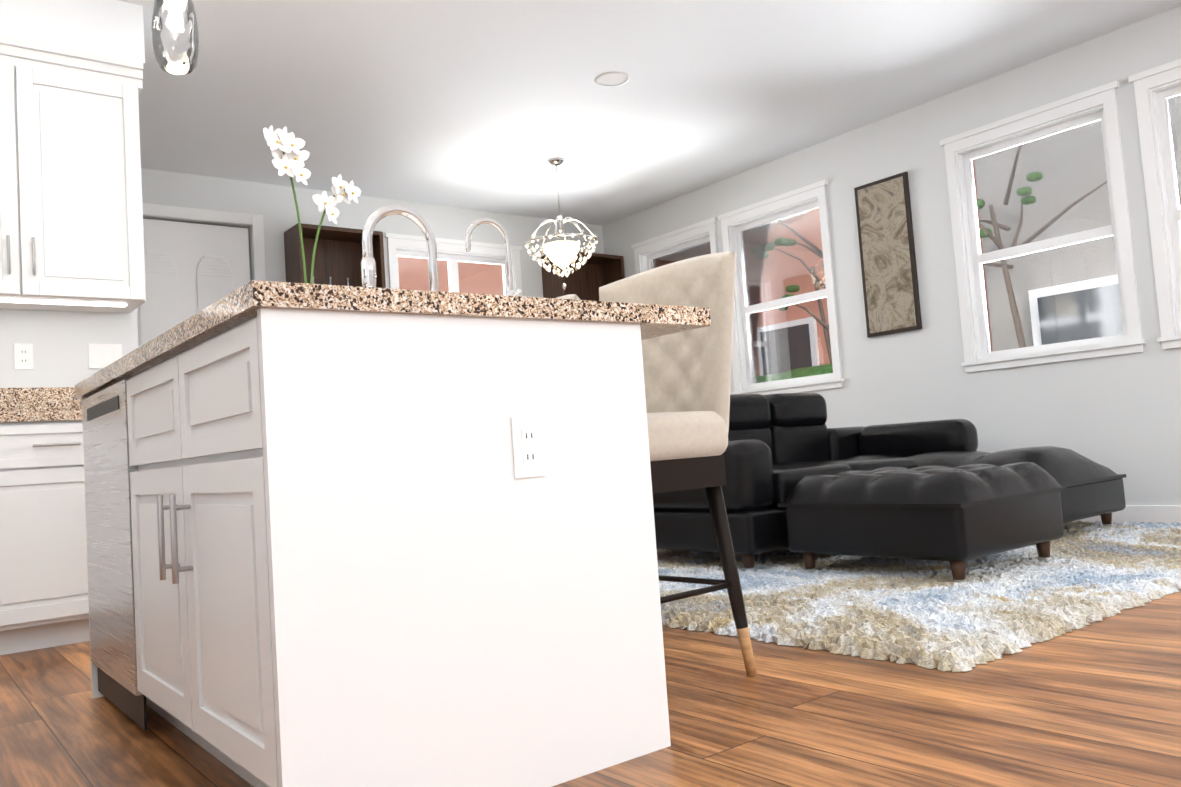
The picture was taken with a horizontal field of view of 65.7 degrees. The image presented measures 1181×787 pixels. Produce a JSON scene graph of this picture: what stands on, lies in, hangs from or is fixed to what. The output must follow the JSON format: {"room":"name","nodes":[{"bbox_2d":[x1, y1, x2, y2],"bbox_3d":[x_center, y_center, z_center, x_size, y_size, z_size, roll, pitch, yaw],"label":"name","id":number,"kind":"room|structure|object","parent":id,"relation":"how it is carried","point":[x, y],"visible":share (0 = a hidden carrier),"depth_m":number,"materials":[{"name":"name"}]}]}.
{"room":"open-plan kitchen","nodes":[
{"label":"open-plan kitchen","id":0,"kind":"room"},
{"bbox_2d":[0,309,137,387],"bbox_3d":[-3.104,-0.327,3.688,2.310,2.770,0.120,-1,-5,-38],"label":"wall","id":1,"kind":"structure","parent":0,"point":[60,341],"depth_m":4.14,"materials":[{"name":"white paint"}]},
{"bbox_2d":[14,343,32,369],"bbox_3d":[-2.508,-0.164,4.050,0.070,0.115,0.008,-1,-5,-38],"label":"electrical outlet","id":2,"kind":"object","parent":1,"relation":"attached to","point":[23,356],"visible":1,"depth_m":4.05,"materials":[{"name":"white plastic"}]},
{"bbox_2d":[0,387,81,410],"bbox_3d":[-3.053,0.060,3.591,2.218,0.149,0.019,-1,-5,-38],"label":"backsplash","id":3,"kind":"structure","parent":1,"relation":"attached to","point":[39,398],"depth_m":4.06,"materials":[{"name":"beige stone"}]},
{"bbox_2d":[0,48,145,312],"bbox_3d":[-2.518,-0.893,3.909,1.040,1.015,0.348,-1,-5,-38],"label":"upper cabinet","id":4,"kind":"object","parent":1,"relation":"attached to","point":[71,226],"depth_m":3.92,"materials":[{"name":"white wood"}]},
{"bbox_2d":[88,344,121,368],"bbox_3d":[-2.252,-0.174,4.250,0.140,0.115,0.009,-1,-5,-38],"label":"switch plate","id":5,"kind":"object","parent":1,"relation":"attached to","point":[102,356],"visible":0.81,"depth_m":4.24,"materials":[{"name":"white plastic"}]},
{"bbox_2d":[141,168,603,297],"bbox_3d":[-2.546,-0.174,6.668,6.850,2.770,0.170,-1,-5,-38],"label":"wall","id":6,"kind":"structure","parent":0,"point":[274,205],"depth_m":7.02,"materials":[{"name":"white paint"}]},
{"bbox_2d":[137,203,265,347],"bbox_3d":[-2.790,-0.050,6.397,1.070,2.520,0.105,-1,-5,-38],"label":"entry door","id":7,"kind":"structure","parent":6,"relation":"in","point":[191,269],"depth_m":6.47,"materials":[{"name":"white wood"}]},
{"bbox_2d":[384,233,521,295],"bbox_3d":[-1.114,-0.537,7.758,1.310,1.525,0.135,-1,-5,-38],"label":"window","id":8,"kind":"structure","parent":6,"relation":"in","point":[452,252],"depth_m":7.79,"materials":[{"name":"white"}]},
{"bbox_2d":[0,589,1180,786],"bbox_3d":[0.523,0.806,2.756,7.150,0.100,9.850,-1,-5,-38],"label":"floor","id":9,"kind":"structure","parent":0,"point":[1096,704],"depth_m":2.02,"materials":[{"name":"brown wood"}]},
{"bbox_2d":[0,415,89,654],"bbox_3d":[-2.265,0.572,3.757,0.608,0.874,0.627,-1,-5,-38],"label":"base cabinet","id":10,"kind":"object","parent":9,"relation":"on","point":[44,602],"depth_m":3.51,"materials":[{"name":"white wood"}]},
{"bbox_2d":[0,407,81,418],"bbox_3d":[-2.637,0.122,3.514,1.540,0.041,0.637,-1,-5,-38],"label":"countertop","id":11,"kind":"structure","parent":10,"relation":"on","point":[3,414],"depth_m":3.51,"materials":[{"name":"beige stone"}]},
{"bbox_2d":[284,223,385,287],"bbox_3d":[-1.863,-0.028,6.870,0.663,2.410,0.314,-1,-5,-38],"label":"bookcase","id":12,"kind":"object","parent":9,"relation":"on","point":[338,256],"visible":0.27,"depth_m":7.01,"materials":[{"name":"brown wood"}]},
{"bbox_2d":[75,293,670,786],"bbox_3d":[-0.687,0.369,2.286,0.833,0.875,1.627,-1,-5,-38],"label":"kitchen island","id":13,"kind":"object","parent":9,"relation":"on","point":[367,533],"depth_m":1.66,"materials":[{"name":"white wood"}]},
{"bbox_2d":[76,280,578,384],"bbox_3d":[-0.779,-0.085,2.269,0.636,0.041,1.650,-1,-5,-38],"label":"island countertop","id":14,"kind":"structure","parent":13,"relation":"on","point":[255,288],"depth_m":1.59,"materials":[{"name":"beige stone"}]},
{"bbox_2d":[579,300,710,336],"bbox_3d":[-0.382,-0.093,2.578,0.370,0.041,1.650,-1,-5,-38],"label":"island countertop","id":15,"kind":"structure","parent":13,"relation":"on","point":[665,319],"depth_m":1.96,"materials":[{"name":"beige stone"}]},
{"bbox_2d":[263,125,360,283],"bbox_3d":[-0.979,-0.454,3.061,0.478,0.822,0.384,-1,-5,-38],"label":"orchid","id":16,"kind":"object","parent":15,"relation":"on","point":[290,158],"visible":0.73,"depth_m":3.02,"materials":[{"name":"white plant"}]},
{"bbox_2d":[361,205,438,288],"bbox_3d":[-0.457,-0.297,2.220,0.222,0.318,0.091,-1,-5,-38],"label":"faucet","id":17,"kind":"object","parent":15,"relation":"on","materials":[{"name":"silver metal"}]},
{"bbox_2d":[465,218,521,292],"bbox_3d":[-0.206,-0.275,1.955,0.124,0.206,0.054,-1,-5,-38],"label":"faucet","id":18,"kind":"object","parent":15,"relation":"on","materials":[{"name":"silver metal"}]},
{"bbox_2d":[556,294,579,299],"bbox_3d":[-0.305,0.250,3.022,0.566,1.157,0.539,-1,-5,-38],"label":"bar stool","id":19,"kind":"object","parent":9,"relation":"on","point":[573,296],"depth_m":3.00,"materials":[{"name":"fabric"}]},
{"bbox_2d":[541,252,624,300],"bbox_3d":[0.013,-0.063,8.333,0.730,2.410,0.314,-1,-5,-38],"label":"bookcase","id":20,"kind":"object","parent":9,"relation":"on","point":[590,276],"visible":0.17,"depth_m":8.52,"materials":[{"name":"brown wood"}]},
{"bbox_2d":[599,251,756,675],"bbox_3d":[0.098,0.189,2.500,0.570,1.157,0.539,-1,-5,-38],"label":"bar stool","id":21,"kind":"object","parent":9,"relation":"on","point":[687,378],"visible":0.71,"depth_m":2.44,"materials":[{"name":"fabric"}]},
{"bbox_2d":[657,520,1180,671],"bbox_3d":[1.380,0.777,4.350,3.296,0.039,2.734,-1,-5,-38],"label":"shag rug","id":22,"kind":"object","parent":9,"relation":"on","point":[930,614],"visible":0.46,"depth_m":3.20,"materials":[{"name":"beige carpet"}]},
{"bbox_2d":[653,393,1125,567],"bbox_3d":[1.421,0.361,4.894,2.210,0.846,1.790,-1,-5,-38],"label":"sectional sofa","id":23,"kind":"object","parent":22,"relation":"on","point":[780,446],"visible":0.56,"depth_m":4.67,"materials":[{"name":"black leather"}]},
{"bbox_2d":[777,462,1066,579],"bbox_3d":[1.415,0.523,3.923,0.824,0.401,0.864,-1,-5,-38],"label":"leather ottoman","id":24,"kind":"object","parent":22,"relation":"on","point":[957,517],"visible":1,"depth_m":3.62,"materials":[{"name":"black leather"}]},
{"bbox_2d":[118,0,1180,225],"bbox_3d":[0.326,-2.052,2.939,7.150,0.100,9.850,-1,-5,-38],"label":"ceiling","id":25,"kind":"structure","parent":0,"point":[490,105],"depth_m":5.37,"materials":[{"name":"white paint"}]},
{"bbox_2d":[0,0,144,65],"bbox_3d":[-2.905,-1.597,3.690,1.955,0.267,0.355,-1,-5,-38],"label":"ceiling soffit","id":26,"kind":"structure","parent":25,"relation":"attached to","point":[113,28],"depth_m":4.00,"materials":[{"name":"white paint"}]},
{"bbox_2d":[151,0,198,74],"bbox_3d":[-1.349,-1.458,2.947,0.140,0.847,0.140,-1,-5,-38],"label":"pendant light","id":27,"kind":"object","parent":25,"relation":"hanging from","point":[188,65],"visible":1,"depth_m":2.96,"materials":[{"name":"clear glass"}]},
{"bbox_2d":[525,158,597,289],"bbox_3d":[-0.222,-1.234,6.711,0.548,0.967,0.548,-1,-5,-38],"label":"crystal chandelier","id":28,"kind":"object","parent":25,"relation":"hanging from","point":[561,254],"visible":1,"depth_m":6.64,"materials":[{"name":"glass"}]},
{"bbox_2d":[595,72,629,86],"bbox_3d":[0.129,-1.831,5.336,0.206,0.006,0.206,-1,-5,-38],"label":"recessed light","id":29,"kind":"object","parent":25,"relation":"in","point":[612,78],"visible":1,"depth_m":5.33,"materials":[{"name":"white plastic"}]},
{"bbox_2d":[602,6,1180,504],"bbox_3d":[3.138,-0.668,5.059,0.150,2.770,9.700,-1,-5,-38],"label":"wall","id":30,"kind":"structure","parent":0,"point":[1120,414],"depth_m":5.88,"materials":[{"name":"white paint"}]},
{"bbox_2d":[631,217,717,273],"bbox_3d":[0.802,-0.654,7.986,0.135,1.525,1.068,-1,-5,-38],"label":"window","id":31,"kind":"structure","parent":30,"relation":"in","point":[694,240],"depth_m":8.02,"materials":[{"name":"white wood"}]},
{"bbox_2d":[718,180,843,394],"bbox_3d":[1.484,-0.757,7.109,0.135,1.525,1.088,-1,-5,-38],"label":"window","id":32,"kind":"structure","parent":30,"relation":"in","point":[748,232],"depth_m":7.23,"materials":[{"name":"white wood"}]},
{"bbox_2d":[854,172,921,337],"bbox_3d":[2.044,-0.945,6.305,0.029,1.070,0.413,-1,-5,-38],"label":"picture","id":33,"kind":"object","parent":30,"relation":"attached to","point":[888,259],"visible":1,"depth_m":6.28,"materials":[{"name":"brown paper"}]},
{"bbox_2d":[940,80,1145,372],"bbox_3d":[2.710,-0.942,5.532,0.135,1.525,1.084,-1,-5,-38],"label":"window","id":34,"kind":"structure","parent":30,"relation":"in","point":[963,150],"depth_m":5.54,"materials":[{"name":"white wood"}]},
{"bbox_2d":[1072,505,1180,523],"bbox_3d":[3.209,0.651,4.864,0.018,0.110,9.550,-1,-5,-38],"label":"baseboard","id":35,"kind":"structure","parent":30,"relation":"attached to","point":[1168,514],"depth_m":5.03,"materials":[{"name":"white wood"}]},
{"bbox_2d":[1128,59,1180,348],"bbox_3d":[3.409,-1.048,4.634,0.135,1.525,1.080,-1,-5,-38],"label":"window","id":36,"kind":"structure","parent":30,"relation":"in","point":[1156,88],"depth_m":4.98,"materials":[{"name":"white wood"}]},
{"label":"outside","id":37,"kind":"structure","parent":0,"visible":0},
{"bbox_3d":[2.100,1.479,11.442,40.000,0.050,45.000,-1,-5,-38],"label":"paving","id":38,"kind":"object","parent":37,"visible":0},
{"bbox_2d":[398,160,992,375],"bbox_3d":[1.472,-2.419,14.593,22.000,8.300,12.000,-1,-5,-38],"label":"building","id":39,"kind":"structure","parent":38,"relation":"on","point":[496,276],"depth_m":12.53,"materials":[{"name":"paint"}]},
{"bbox_2d":[761,364,832,381],"bbox_3d":[0.933,0.590,8.608,9.982,1.620,5.691,-1,-5,-38],"label":"hedge","id":40,"kind":"object","parent":38,"relation":"on","point":[815,368],"depth_m":8.68,"materials":[{"name":"green plant"}]},
{"bbox_2d":[771,145,1106,363],"bbox_3d":[3.256,-0.516,8.502,2.413,3.493,4.091,-1,-5,-38],"label":"tree","id":41,"kind":"object","parent":38,"relation":"on","point":[985,234],"depth_m":7.52,"materials":[{"name":"brown plant"}]},
{"bbox_2d":[974,95,1180,350],"bbox_3d":[9.400,-3.582,4.928,6.950,8.300,12.900,-1,-5,-38],"label":"building","id":42,"kind":"structure","parent":38,"relation":"on","point":[1077,328],"depth_m":7.80,"materials":[{"name":"paint"}]}
]}

